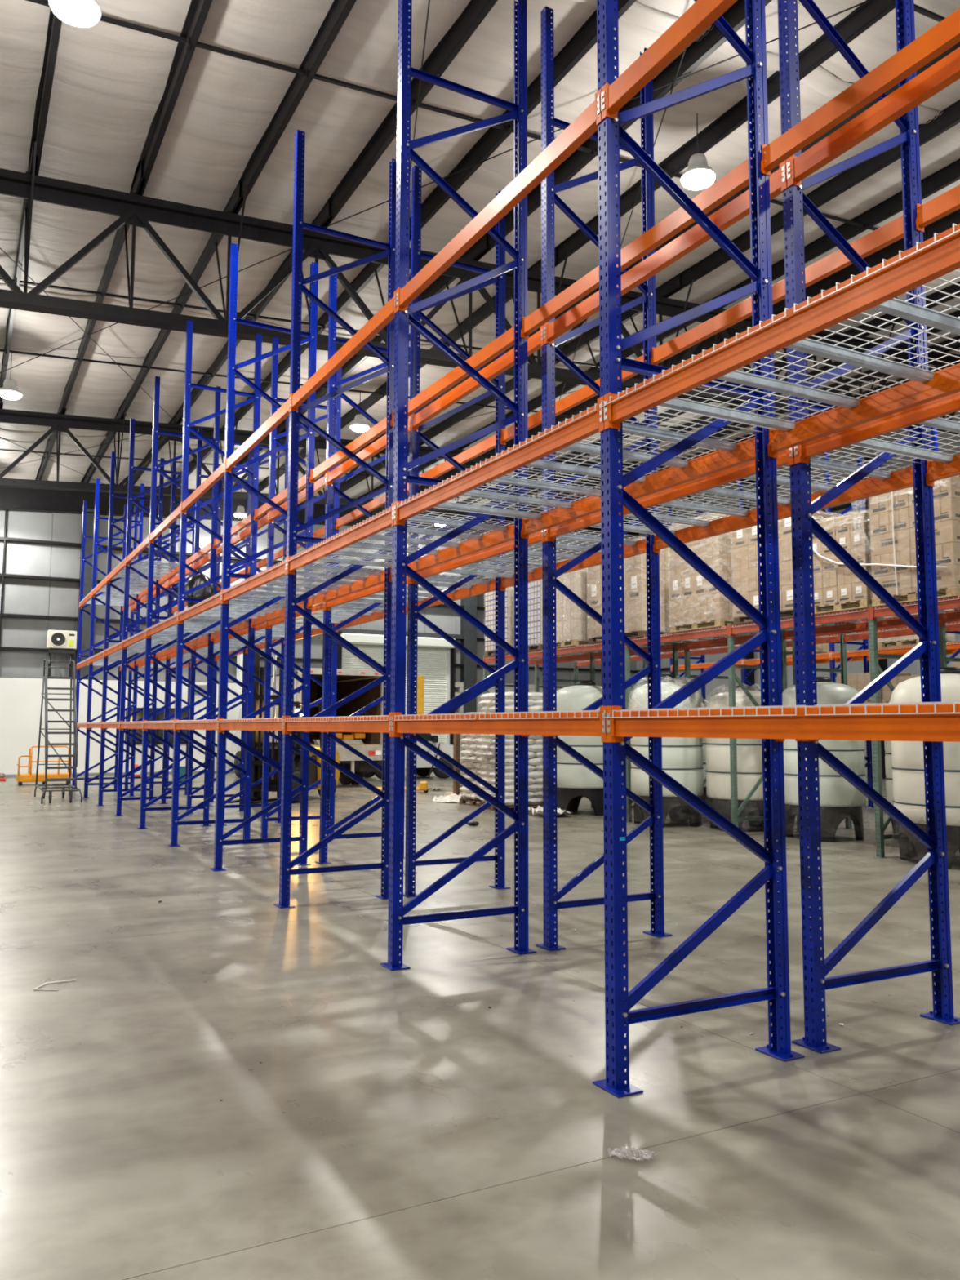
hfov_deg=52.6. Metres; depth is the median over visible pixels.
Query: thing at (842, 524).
carton
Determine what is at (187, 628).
deck
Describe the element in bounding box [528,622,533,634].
carton
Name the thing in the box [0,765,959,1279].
floor
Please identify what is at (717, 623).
wooden pallet
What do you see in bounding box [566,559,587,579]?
carton
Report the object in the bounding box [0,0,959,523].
ceiling
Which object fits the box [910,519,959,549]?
carton
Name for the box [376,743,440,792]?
jack
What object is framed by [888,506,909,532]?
carton
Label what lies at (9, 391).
lamp
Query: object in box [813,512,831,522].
carton
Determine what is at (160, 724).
beam
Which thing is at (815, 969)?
frame
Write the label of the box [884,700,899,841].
tank
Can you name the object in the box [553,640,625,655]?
beam
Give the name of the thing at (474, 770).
sack
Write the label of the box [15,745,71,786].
platform
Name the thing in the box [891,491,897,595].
strap
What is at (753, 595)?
carton
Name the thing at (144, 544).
beam
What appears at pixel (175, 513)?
beam
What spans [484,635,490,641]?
carton
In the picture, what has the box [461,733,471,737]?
sack
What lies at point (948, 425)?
deck
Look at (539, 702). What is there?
sack
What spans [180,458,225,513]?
beam
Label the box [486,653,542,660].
deck
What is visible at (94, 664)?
deck
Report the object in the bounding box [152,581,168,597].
beam
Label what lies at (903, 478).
beam
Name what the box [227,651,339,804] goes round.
forklift
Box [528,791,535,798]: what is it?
sack
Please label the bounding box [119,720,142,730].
beam
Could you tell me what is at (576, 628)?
carton
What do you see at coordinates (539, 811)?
scrap
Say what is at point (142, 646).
deck
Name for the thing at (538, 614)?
carton
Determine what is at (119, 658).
deck
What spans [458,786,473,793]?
sack
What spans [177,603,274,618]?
deck
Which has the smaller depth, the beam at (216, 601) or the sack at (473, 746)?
the beam at (216, 601)
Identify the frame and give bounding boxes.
[71,500,127,789]
[82,478,144,798]
[96,451,164,806]
[113,417,182,816]
[124,505,176,789]
[137,376,220,829]
[139,489,195,795]
[160,460,222,804]
[167,320,262,846]
[183,427,252,813]
[209,243,318,871]
[223,389,288,825]
[260,337,342,838]
[273,129,396,908]
[315,266,408,864]
[380,0,536,970]
[400,164,510,897]
[483,655,528,706]
[534,662,577,692]
[535,5,672,951]
[553,652,595,808]
[592,0,804,1097]
[600,659,647,795]
[624,638,678,822]
[667,503,705,699]
[684,651,734,818]
[727,622,786,836]
[737,478,763,691]
[777,0,959,1053]
[791,627,853,832]
[823,451,874,807]
[868,604,919,857]
[930,426,959,663]
[938,610,959,851]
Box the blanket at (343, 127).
[183,0,471,316]
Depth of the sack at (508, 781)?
18.71 m
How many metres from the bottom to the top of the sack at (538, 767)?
0.155 m
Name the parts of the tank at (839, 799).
lid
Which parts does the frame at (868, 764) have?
post, post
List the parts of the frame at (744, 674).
post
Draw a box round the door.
[340,632,455,768]
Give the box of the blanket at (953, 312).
[773,296,959,381]
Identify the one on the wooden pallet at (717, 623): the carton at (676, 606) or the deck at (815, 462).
the carton at (676, 606)
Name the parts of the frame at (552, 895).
post, plate, post, plate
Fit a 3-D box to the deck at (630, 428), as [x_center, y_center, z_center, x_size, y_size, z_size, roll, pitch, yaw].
[0.759,-1.054,5.468,1.098,0.044,1.174,3,-6,-28]
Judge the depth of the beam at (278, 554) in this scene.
17.98 m
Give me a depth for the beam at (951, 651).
18.65 m
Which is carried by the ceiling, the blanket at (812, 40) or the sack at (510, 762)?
the blanket at (812, 40)
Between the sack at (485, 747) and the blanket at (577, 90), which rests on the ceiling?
the blanket at (577, 90)
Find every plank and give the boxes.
[315,739,361,741]
[315,741,362,742]
[316,742,364,744]
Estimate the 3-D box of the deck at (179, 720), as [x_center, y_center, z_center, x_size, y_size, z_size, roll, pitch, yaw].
[-3.412,1.098,13.034,1.098,0.044,1.174,3,-6,-28]
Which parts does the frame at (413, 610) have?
plate, post, plate, post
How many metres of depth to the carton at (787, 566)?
13.77 m
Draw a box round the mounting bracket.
[48,649,75,654]
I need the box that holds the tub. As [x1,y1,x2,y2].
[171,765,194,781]
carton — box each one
[484,591,490,601]
[484,600,490,611]
[484,620,490,629]
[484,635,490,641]
[484,640,491,651]
[485,610,490,621]
[490,591,495,600]
[490,599,495,610]
[490,609,495,620]
[490,619,495,630]
[490,640,495,651]
[505,586,514,597]
[505,596,514,607]
[505,607,514,617]
[505,617,514,628]
[505,627,514,638]
[505,638,514,647]
[528,581,533,588]
[528,586,533,599]
[528,598,533,611]
[528,610,533,622]
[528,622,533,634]
[528,633,533,645]
[533,578,542,586]
[533,585,542,598]
[533,597,542,609]
[533,608,542,621]
[533,620,542,633]
[533,631,560,644]
[553,586,559,602]
[553,601,558,622]
[553,622,558,642]
[558,560,566,581]
[558,579,566,601]
[558,600,566,621]
[558,620,567,641]
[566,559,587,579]
[566,577,588,599]
[566,598,588,620]
[566,618,597,640]
[587,564,600,579]
[587,577,600,608]
[588,606,601,637]
[600,577,601,606]
[619,544,627,571]
[619,571,627,601]
[620,601,636,634]
[626,537,648,570]
[626,568,648,601]
[627,599,649,632]
[659,546,670,570]
[659,569,670,600]
[659,600,671,631]
[669,523,680,551]
[669,550,681,575]
[669,573,682,600]
[670,599,682,626]
[680,524,693,546]
[681,545,693,573]
[681,570,693,599]
[681,596,697,624]
[693,516,706,545]
[693,542,706,570]
[693,570,706,596]
[693,594,707,622]
[705,513,732,542]
[706,538,733,567]
[706,565,733,594]
[706,592,733,621]
[732,528,747,548]
[733,545,748,571]
[733,568,748,593]
[733,591,749,617]
[747,524,760,545]
[747,542,761,568]
[748,566,761,591]
[749,590,762,613]
[769,537,781,564]
[769,562,782,586]
[770,586,787,613]
[777,520,780,538]
[780,513,814,537]
[780,535,800,561]
[781,560,801,586]
[782,584,802,610]
[786,646,792,650]
[808,522,821,540]
[809,539,822,557]
[809,555,822,573]
[809,571,823,589]
[810,588,823,606]
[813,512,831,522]
[815,643,829,651]
[821,519,835,536]
[821,535,835,555]
[822,553,836,571]
[822,568,837,587]
[822,586,838,604]
[831,515,842,519]
[835,515,849,535]
[835,532,850,550]
[835,549,850,568]
[836,567,851,586]
[836,583,852,603]
[836,674,850,686]
[849,511,870,532]
[849,529,871,549]
[850,546,871,564]
[850,673,864,688]
[851,565,871,583]
[851,582,872,600]
[864,672,883,688]
[865,688,883,703]
[869,493,889,515]
[869,511,889,536]
[870,528,911,556]
[871,553,891,577]
[872,571,915,599]
[877,637,891,642]
[883,676,897,691]
[883,690,892,702]
[888,487,908,511]
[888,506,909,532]
[889,549,911,573]
[891,635,906,641]
[895,673,911,676]
[897,675,912,684]
[906,635,919,639]
[908,486,916,506]
[908,505,917,528]
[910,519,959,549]
[910,548,919,570]
[911,564,959,592]
[933,475,959,501]
[933,497,959,523]
[935,542,959,566]
[946,633,955,640]
[952,662,959,667]
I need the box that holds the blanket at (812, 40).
[736,0,866,54]
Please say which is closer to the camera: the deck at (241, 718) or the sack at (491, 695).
the deck at (241, 718)
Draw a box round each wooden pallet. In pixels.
[459,798,484,806]
[478,802,542,811]
[484,650,508,657]
[515,644,560,651]
[553,639,596,648]
[588,630,674,643]
[670,619,746,632]
[733,609,826,624]
[786,650,828,656]
[811,599,877,614]
[871,586,959,606]
[877,639,955,648]
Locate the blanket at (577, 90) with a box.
[324,18,693,334]
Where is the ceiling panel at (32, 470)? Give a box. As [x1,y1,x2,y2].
[0,431,49,479]
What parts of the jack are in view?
handle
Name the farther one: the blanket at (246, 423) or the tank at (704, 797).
the blanket at (246, 423)
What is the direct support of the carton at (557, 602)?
on the carton at (557, 623)
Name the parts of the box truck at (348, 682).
roof panel, chassis rail, sill, lining panel, number plate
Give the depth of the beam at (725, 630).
15.59 m
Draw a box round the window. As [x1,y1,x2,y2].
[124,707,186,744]
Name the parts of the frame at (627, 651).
post, post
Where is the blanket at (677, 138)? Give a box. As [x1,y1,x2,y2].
[408,51,776,344]
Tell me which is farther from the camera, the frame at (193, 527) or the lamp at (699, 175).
the frame at (193, 527)
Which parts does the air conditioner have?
stand leg, casing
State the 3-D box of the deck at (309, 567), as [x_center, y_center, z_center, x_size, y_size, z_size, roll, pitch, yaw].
[-1.633,-0.665,9.887,1.098,0.044,1.174,3,-6,-28]
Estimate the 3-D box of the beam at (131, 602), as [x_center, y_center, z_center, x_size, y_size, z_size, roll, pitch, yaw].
[-8.644,-0.929,24.055,0.072,0.168,2.514,3,-6,-28]
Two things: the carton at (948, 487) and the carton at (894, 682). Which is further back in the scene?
the carton at (894, 682)
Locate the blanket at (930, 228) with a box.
[628,179,959,359]
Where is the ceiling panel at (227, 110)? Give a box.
[104,0,333,306]
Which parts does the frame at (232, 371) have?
plate, post, plate, post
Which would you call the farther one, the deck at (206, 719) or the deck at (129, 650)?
the deck at (129, 650)
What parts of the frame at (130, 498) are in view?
post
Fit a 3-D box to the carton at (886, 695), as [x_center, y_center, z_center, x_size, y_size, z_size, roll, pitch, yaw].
[8.040,1.115,18.660,0.474,0.267,0.333,3,-6,-28]
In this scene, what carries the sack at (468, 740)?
on the sack at (465, 746)
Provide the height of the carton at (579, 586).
0.394 m
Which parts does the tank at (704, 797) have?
tank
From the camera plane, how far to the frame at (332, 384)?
11.97 m
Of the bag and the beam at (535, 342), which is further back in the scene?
the bag
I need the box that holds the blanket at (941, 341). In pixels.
[779,330,958,396]
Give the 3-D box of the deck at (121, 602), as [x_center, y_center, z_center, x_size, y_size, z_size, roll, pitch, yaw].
[-9.383,-0.949,24.353,1.098,0.044,1.174,3,-6,-28]
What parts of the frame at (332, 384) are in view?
plate, post, post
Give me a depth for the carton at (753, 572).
14.35 m
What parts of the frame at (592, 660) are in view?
post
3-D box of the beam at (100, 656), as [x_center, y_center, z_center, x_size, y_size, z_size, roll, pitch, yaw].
[-8.351,0.378,21.224,0.072,0.168,2.514,3,-6,-28]
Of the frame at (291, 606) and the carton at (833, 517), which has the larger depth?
the carton at (833, 517)
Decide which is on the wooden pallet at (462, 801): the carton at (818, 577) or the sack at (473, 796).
the sack at (473, 796)
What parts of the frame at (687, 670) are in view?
post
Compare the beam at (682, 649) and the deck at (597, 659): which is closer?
the beam at (682, 649)
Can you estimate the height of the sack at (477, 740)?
0.156 m
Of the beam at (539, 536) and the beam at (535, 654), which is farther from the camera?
the beam at (535, 654)
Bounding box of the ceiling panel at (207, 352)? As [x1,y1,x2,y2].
[113,330,227,440]
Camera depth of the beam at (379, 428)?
10.62 m
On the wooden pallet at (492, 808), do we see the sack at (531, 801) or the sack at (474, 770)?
the sack at (531, 801)
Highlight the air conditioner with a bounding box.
[46,630,76,676]
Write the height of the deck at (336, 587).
0.044 m
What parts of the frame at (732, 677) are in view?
post, post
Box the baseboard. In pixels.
[4,770,235,777]
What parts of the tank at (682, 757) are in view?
lid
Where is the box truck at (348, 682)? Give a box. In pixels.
[231,667,385,784]
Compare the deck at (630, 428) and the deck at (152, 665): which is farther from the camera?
the deck at (152, 665)
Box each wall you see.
[0,487,639,774]
[635,413,959,778]
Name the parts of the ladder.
post, rail, handrail, rail, guard rail, guard rail, post, handrail, rail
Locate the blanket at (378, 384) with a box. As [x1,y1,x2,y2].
[265,356,409,452]
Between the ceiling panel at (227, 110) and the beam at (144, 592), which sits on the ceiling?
the ceiling panel at (227, 110)
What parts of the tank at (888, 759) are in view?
tank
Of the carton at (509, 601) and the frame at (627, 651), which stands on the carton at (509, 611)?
the carton at (509, 601)
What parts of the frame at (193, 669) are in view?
post, post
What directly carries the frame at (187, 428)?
on the floor
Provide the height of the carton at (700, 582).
0.416 m
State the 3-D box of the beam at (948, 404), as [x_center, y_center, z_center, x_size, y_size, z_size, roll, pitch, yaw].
[2.312,-1.124,4.136,0.072,0.168,2.514,3,-6,-28]
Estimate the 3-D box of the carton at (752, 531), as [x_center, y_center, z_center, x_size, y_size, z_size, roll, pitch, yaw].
[4.217,-1.592,14.435,0.350,0.349,0.324,3,-6,-28]
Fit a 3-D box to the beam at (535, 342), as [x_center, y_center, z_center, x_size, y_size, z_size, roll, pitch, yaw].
[-0.075,-2.282,8.694,0.072,0.168,2.514,3,-6,-28]
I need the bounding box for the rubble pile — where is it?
[0,772,5,777]
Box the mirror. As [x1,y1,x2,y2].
[431,735,438,742]
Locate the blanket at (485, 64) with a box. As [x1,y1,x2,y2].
[257,0,596,327]
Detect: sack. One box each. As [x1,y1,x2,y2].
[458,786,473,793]
[459,755,471,761]
[460,737,475,744]
[460,749,476,755]
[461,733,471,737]
[461,743,471,749]
[461,761,477,768]
[462,774,477,781]
[462,792,471,799]
[467,792,479,799]
[468,743,479,750]
[468,755,479,762]
[469,733,479,737]
[470,768,479,774]
[471,737,484,744]
[472,750,484,756]
[472,762,485,769]
[475,756,484,763]
[476,768,486,775]
[478,698,494,706]
[478,750,494,758]
[479,693,490,699]
[479,757,491,764]
[480,706,491,712]
[480,733,491,737]
[480,737,494,745]
[480,744,491,751]
[480,763,494,771]
[480,770,492,777]
[480,783,494,789]
[481,776,494,784]
[484,789,494,796]
[488,693,497,699]
[488,706,497,712]
[488,745,497,751]
[488,757,497,764]
[488,770,497,777]
[491,698,516,706]
[491,738,516,745]
[491,777,516,785]
[493,751,516,758]
[493,764,516,772]
[493,791,516,798]
[505,691,516,699]
[505,705,528,711]
[505,734,514,738]
[505,745,516,751]
[505,758,516,765]
[505,771,516,778]
[505,784,516,792]
[505,797,516,805]
[528,692,542,699]
[528,698,536,706]
[528,705,542,711]
[528,734,542,738]
[528,737,536,745]
[528,744,542,751]
[528,751,536,758]
[528,757,542,764]
[528,764,535,771]
[528,770,542,777]
[528,777,536,784]
[528,783,542,791]
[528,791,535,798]
[528,796,542,804]
[530,764,542,771]
[532,738,542,744]
[532,751,542,758]
[532,777,542,784]
[532,791,542,797]
[533,699,542,705]
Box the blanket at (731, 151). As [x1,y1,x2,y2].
[448,80,833,353]
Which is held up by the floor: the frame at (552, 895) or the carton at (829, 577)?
the frame at (552, 895)
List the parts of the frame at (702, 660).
post, post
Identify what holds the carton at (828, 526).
on the carton at (825, 550)
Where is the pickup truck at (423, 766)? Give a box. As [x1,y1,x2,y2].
[363,733,461,779]
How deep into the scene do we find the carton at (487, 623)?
21.46 m
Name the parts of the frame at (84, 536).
post, post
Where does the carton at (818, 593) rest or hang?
on the wooden pallet at (863, 603)
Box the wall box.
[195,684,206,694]
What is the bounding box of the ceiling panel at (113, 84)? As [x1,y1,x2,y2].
[19,0,191,295]
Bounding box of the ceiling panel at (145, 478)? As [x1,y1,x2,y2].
[133,444,196,487]
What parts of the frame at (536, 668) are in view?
post, post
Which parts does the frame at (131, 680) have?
post, post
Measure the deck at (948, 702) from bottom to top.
0.044 m
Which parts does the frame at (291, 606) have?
plate, post, plate, post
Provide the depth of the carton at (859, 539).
12.67 m
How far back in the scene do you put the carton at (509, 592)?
20.81 m
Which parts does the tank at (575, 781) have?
lid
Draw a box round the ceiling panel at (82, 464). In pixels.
[41,436,103,482]
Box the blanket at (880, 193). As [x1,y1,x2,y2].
[556,133,959,367]
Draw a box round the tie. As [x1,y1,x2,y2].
[33,979,75,991]
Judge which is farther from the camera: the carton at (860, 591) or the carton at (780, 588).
the carton at (780, 588)
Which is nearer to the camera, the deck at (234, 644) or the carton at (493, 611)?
the deck at (234, 644)
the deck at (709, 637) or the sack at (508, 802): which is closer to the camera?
the deck at (709, 637)
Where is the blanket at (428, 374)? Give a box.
[314,364,454,455]
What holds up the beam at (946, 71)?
attached to the frame
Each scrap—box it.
[427,786,445,790]
[432,793,465,803]
[466,821,479,826]
[528,805,572,814]
[608,1146,653,1159]
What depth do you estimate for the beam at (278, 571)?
10.04 m
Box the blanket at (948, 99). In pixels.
[919,79,959,111]
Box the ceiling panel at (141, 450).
[88,441,152,484]
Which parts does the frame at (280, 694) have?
post, post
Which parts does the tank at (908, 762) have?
lid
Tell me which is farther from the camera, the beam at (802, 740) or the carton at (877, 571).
the carton at (877, 571)
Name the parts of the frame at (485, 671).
post, post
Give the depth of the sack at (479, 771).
19.93 m
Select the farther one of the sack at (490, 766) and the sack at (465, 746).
the sack at (465, 746)
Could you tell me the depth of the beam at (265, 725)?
9.91 m
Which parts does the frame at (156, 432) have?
post, post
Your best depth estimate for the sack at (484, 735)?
19.42 m
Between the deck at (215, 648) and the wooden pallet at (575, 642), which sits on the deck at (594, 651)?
the wooden pallet at (575, 642)
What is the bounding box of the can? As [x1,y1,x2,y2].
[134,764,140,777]
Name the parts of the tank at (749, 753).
lid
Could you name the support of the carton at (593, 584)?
on the carton at (594, 627)
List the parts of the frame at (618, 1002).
post, plate, post, plate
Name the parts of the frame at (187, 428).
post, post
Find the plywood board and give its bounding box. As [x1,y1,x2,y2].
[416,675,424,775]
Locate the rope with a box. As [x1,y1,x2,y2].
[809,546,947,568]
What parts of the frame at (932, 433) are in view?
post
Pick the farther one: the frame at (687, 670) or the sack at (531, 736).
the sack at (531, 736)
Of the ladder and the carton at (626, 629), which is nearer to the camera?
the carton at (626, 629)
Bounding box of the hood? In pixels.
[340,632,455,648]
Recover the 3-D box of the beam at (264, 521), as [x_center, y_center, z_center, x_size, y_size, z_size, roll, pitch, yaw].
[-3.662,-1.698,15.323,0.072,0.168,2.514,3,-6,-28]
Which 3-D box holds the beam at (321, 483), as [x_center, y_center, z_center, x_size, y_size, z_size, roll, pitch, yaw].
[-2.466,-1.893,13.114,0.072,0.168,2.514,3,-6,-28]
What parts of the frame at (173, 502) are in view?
post, post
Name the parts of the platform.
rail, corner post, rail, rail, rail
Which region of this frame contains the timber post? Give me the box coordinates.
[453,733,460,795]
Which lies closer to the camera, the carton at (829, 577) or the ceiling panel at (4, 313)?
the carton at (829, 577)
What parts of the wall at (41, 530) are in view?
liner panel, liner panel, liner panel, liner panel, liner panel, liner panel, liner panel, liner panel, liner panel, door post, liner panel, liner panel, liner panel, liner panel, door post, liner panel, liner panel, liner panel, liner panel, liner panel, liner panel, liner panel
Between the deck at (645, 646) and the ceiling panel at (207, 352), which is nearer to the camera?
the deck at (645, 646)
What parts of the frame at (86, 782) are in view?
post, post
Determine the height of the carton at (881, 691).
0.301 m
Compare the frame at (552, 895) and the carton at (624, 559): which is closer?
the frame at (552, 895)
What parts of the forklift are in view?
mast rail, mast rail, mast rail, guard post, seat, guard post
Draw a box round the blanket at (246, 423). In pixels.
[218,348,344,448]
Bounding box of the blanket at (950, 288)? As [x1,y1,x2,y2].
[736,267,959,372]
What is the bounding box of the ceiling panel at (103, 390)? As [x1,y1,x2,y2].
[57,320,160,436]
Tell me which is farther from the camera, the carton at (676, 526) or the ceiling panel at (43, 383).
the ceiling panel at (43, 383)
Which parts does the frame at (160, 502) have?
post, post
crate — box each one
[335,733,342,738]
[340,734,353,739]
[351,733,364,737]
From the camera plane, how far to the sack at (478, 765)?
20.00 m
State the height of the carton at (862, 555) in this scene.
0.227 m
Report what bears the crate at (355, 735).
on the plank
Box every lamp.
[0,351,22,399]
[48,0,101,27]
[233,488,246,518]
[350,391,369,431]
[368,751,374,755]
[435,515,445,527]
[680,113,716,190]
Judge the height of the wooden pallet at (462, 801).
0.108 m
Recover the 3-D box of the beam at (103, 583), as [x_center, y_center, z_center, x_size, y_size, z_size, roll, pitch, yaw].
[-8.347,-1.169,21.363,0.072,0.168,2.514,3,-6,-28]
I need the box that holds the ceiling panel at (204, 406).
[169,339,290,444]
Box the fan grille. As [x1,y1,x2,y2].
[51,632,65,645]
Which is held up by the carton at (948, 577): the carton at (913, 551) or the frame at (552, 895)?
the carton at (913, 551)
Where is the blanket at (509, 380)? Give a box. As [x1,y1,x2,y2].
[368,374,514,459]
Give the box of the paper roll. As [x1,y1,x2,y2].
[445,791,464,795]
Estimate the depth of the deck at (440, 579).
10.31 m
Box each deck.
[76,661,121,666]
[79,597,124,605]
[82,657,134,663]
[84,591,136,600]
[89,654,144,660]
[91,584,146,594]
[96,650,153,657]
[98,577,155,587]
[103,646,165,653]
[106,568,168,580]
[112,641,176,649]
[115,559,178,572]
[122,635,192,644]
[133,631,208,639]
[142,664,175,667]
[143,720,158,723]
[146,623,220,633]
[151,661,188,665]
[160,657,200,662]
[161,614,248,626]
[171,654,207,659]
[174,720,195,723]
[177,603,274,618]
[182,650,219,655]
[195,646,241,652]
[195,719,217,722]
[197,591,302,609]
[213,641,261,647]
[218,718,250,722]
[222,577,342,598]
[229,635,280,642]
[244,628,302,636]
[247,717,281,722]
[250,560,384,585]
[271,621,319,631]
[284,716,330,721]
[288,536,445,567]
[295,612,360,623]
[317,600,386,615]
[330,715,388,720]
[333,508,514,547]
[353,589,433,604]
[395,712,483,719]
[396,462,600,519]
[403,573,495,593]
[444,553,567,577]
[479,710,599,719]
[480,403,755,483]
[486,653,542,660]
[506,528,645,559]
[528,649,589,657]
[553,644,602,653]
[573,658,600,662]
[584,642,667,647]
[591,494,759,534]
[600,307,959,432]
[604,705,814,717]
[635,633,722,643]
[675,626,759,636]
[683,646,722,650]
[696,449,912,505]
[732,617,845,631]
[786,635,834,640]
[793,223,959,351]
[804,701,959,715]
[815,608,918,623]
[832,648,907,654]
[840,411,959,463]
[842,627,906,635]
[875,595,959,613]
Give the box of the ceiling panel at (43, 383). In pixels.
[0,309,88,431]
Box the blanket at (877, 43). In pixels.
[819,0,959,84]
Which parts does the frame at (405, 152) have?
plate, post, post, plate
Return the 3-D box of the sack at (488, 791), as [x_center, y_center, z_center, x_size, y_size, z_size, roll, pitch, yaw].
[0.245,3.045,19.357,0.360,0.155,0.530,3,-6,-29]
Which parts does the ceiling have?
bracing rod, bracing rod, bracing rod, bracing rod, bracing rod, bracing rod, bracing rod, bracing rod, bracing rod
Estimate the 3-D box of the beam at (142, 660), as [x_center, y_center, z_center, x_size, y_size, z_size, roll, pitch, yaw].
[-7.453,0.424,21.707,0.072,0.168,2.514,3,-6,-28]
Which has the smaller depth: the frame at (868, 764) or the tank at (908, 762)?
the tank at (908, 762)
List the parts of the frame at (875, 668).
post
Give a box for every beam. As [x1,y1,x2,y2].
[76,659,88,670]
[76,722,86,728]
[79,592,91,608]
[86,721,101,729]
[88,652,103,664]
[91,575,106,596]
[100,721,119,729]
[103,640,122,657]
[106,556,125,582]
[119,662,134,671]
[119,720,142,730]
[121,596,136,610]
[121,628,146,648]
[124,533,149,565]
[128,662,145,671]
[130,595,146,611]
[135,655,153,666]
[137,584,155,599]
[142,719,174,731]
[145,612,177,638]
[148,502,181,542]
[151,655,165,663]
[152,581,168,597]
[155,646,176,659]
[157,566,178,585]
[165,647,191,659]
[168,564,193,586]
[170,663,188,668]
[171,601,187,613]
[173,717,217,732]
[177,590,221,623]
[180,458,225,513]
[182,635,208,649]
[185,542,210,568]
[191,637,219,651]
[193,544,222,570]
[209,622,248,640]
[213,513,251,548]
[214,648,243,661]
[216,568,244,590]
[217,715,283,733]
[221,556,286,604]
[224,394,290,472]
[228,622,266,639]
[231,511,268,545]
[244,637,281,653]
[246,548,283,574]
[250,600,303,627]
[253,474,307,521]
[266,602,324,628]
[267,472,326,522]
[283,628,323,644]
[283,712,391,737]
[284,526,324,555]
[286,502,394,574]
[289,289,396,411]
[306,570,386,608]
[309,415,388,483]
[324,575,408,610]
[325,415,410,484]
[334,608,386,631]
[335,493,387,529]
[389,524,516,582]
[391,324,516,426]
[391,706,607,742]
[393,395,604,525]
[395,88,601,311]
[402,579,497,615]
[404,434,495,494]
[408,529,544,583]
[410,324,543,431]
[483,649,542,663]
[500,354,645,444]
[500,538,648,591]
[520,156,761,339]
[520,430,759,538]
[528,652,590,666]
[535,657,601,666]
[543,160,786,344]
[544,446,794,542]
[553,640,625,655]
[576,655,642,667]
[592,642,672,659]
[600,0,737,119]
[601,648,685,659]
[604,223,959,429]
[606,703,959,742]
[625,625,728,648]
[650,214,906,365]
[653,461,915,553]
[660,645,728,658]
[671,658,742,671]
[675,631,772,650]
[685,636,793,651]
[703,663,759,671]
[728,606,870,635]
[734,634,839,649]
[742,651,831,665]
[760,8,959,177]
[767,363,959,458]
[774,738,784,741]
[782,613,918,639]
[786,46,959,187]
[786,656,864,666]
[793,621,939,639]
[794,391,959,463]
[801,739,817,741]
[831,645,915,659]
[843,622,959,643]
[866,648,959,661]
[870,596,959,619]
[915,184,959,232]
[925,453,959,486]
[937,608,959,621]
[939,619,959,625]
[946,641,959,649]
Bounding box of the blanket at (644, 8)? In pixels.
[635,0,695,17]
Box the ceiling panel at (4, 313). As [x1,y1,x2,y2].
[0,307,9,377]
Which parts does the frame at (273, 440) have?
post, post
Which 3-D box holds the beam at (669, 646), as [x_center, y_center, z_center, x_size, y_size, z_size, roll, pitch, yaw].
[2.918,0.210,18.728,0.067,0.168,2.597,3,-6,-28]
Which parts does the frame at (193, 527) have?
post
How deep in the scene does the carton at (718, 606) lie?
15.04 m
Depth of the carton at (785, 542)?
13.80 m
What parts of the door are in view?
guide rail, guide rail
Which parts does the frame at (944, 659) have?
post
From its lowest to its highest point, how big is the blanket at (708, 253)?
0.133 m
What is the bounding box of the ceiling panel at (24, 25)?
[0,0,50,283]
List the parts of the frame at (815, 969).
post, plate, post, plate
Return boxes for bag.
[185,573,214,617]
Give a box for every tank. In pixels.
[553,680,603,815]
[630,677,703,827]
[700,699,710,805]
[705,685,777,831]
[782,676,866,842]
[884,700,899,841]
[890,666,959,869]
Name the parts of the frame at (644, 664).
post, post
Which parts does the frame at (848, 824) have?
post, post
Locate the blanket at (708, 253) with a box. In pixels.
[533,121,919,359]
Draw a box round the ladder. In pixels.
[34,659,82,804]
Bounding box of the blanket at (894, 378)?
[837,347,959,395]
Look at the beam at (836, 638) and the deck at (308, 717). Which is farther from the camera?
the beam at (836, 638)
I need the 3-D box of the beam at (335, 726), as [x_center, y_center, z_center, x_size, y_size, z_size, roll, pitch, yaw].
[-1.180,0.683,7.835,0.072,0.168,2.514,3,-6,-28]

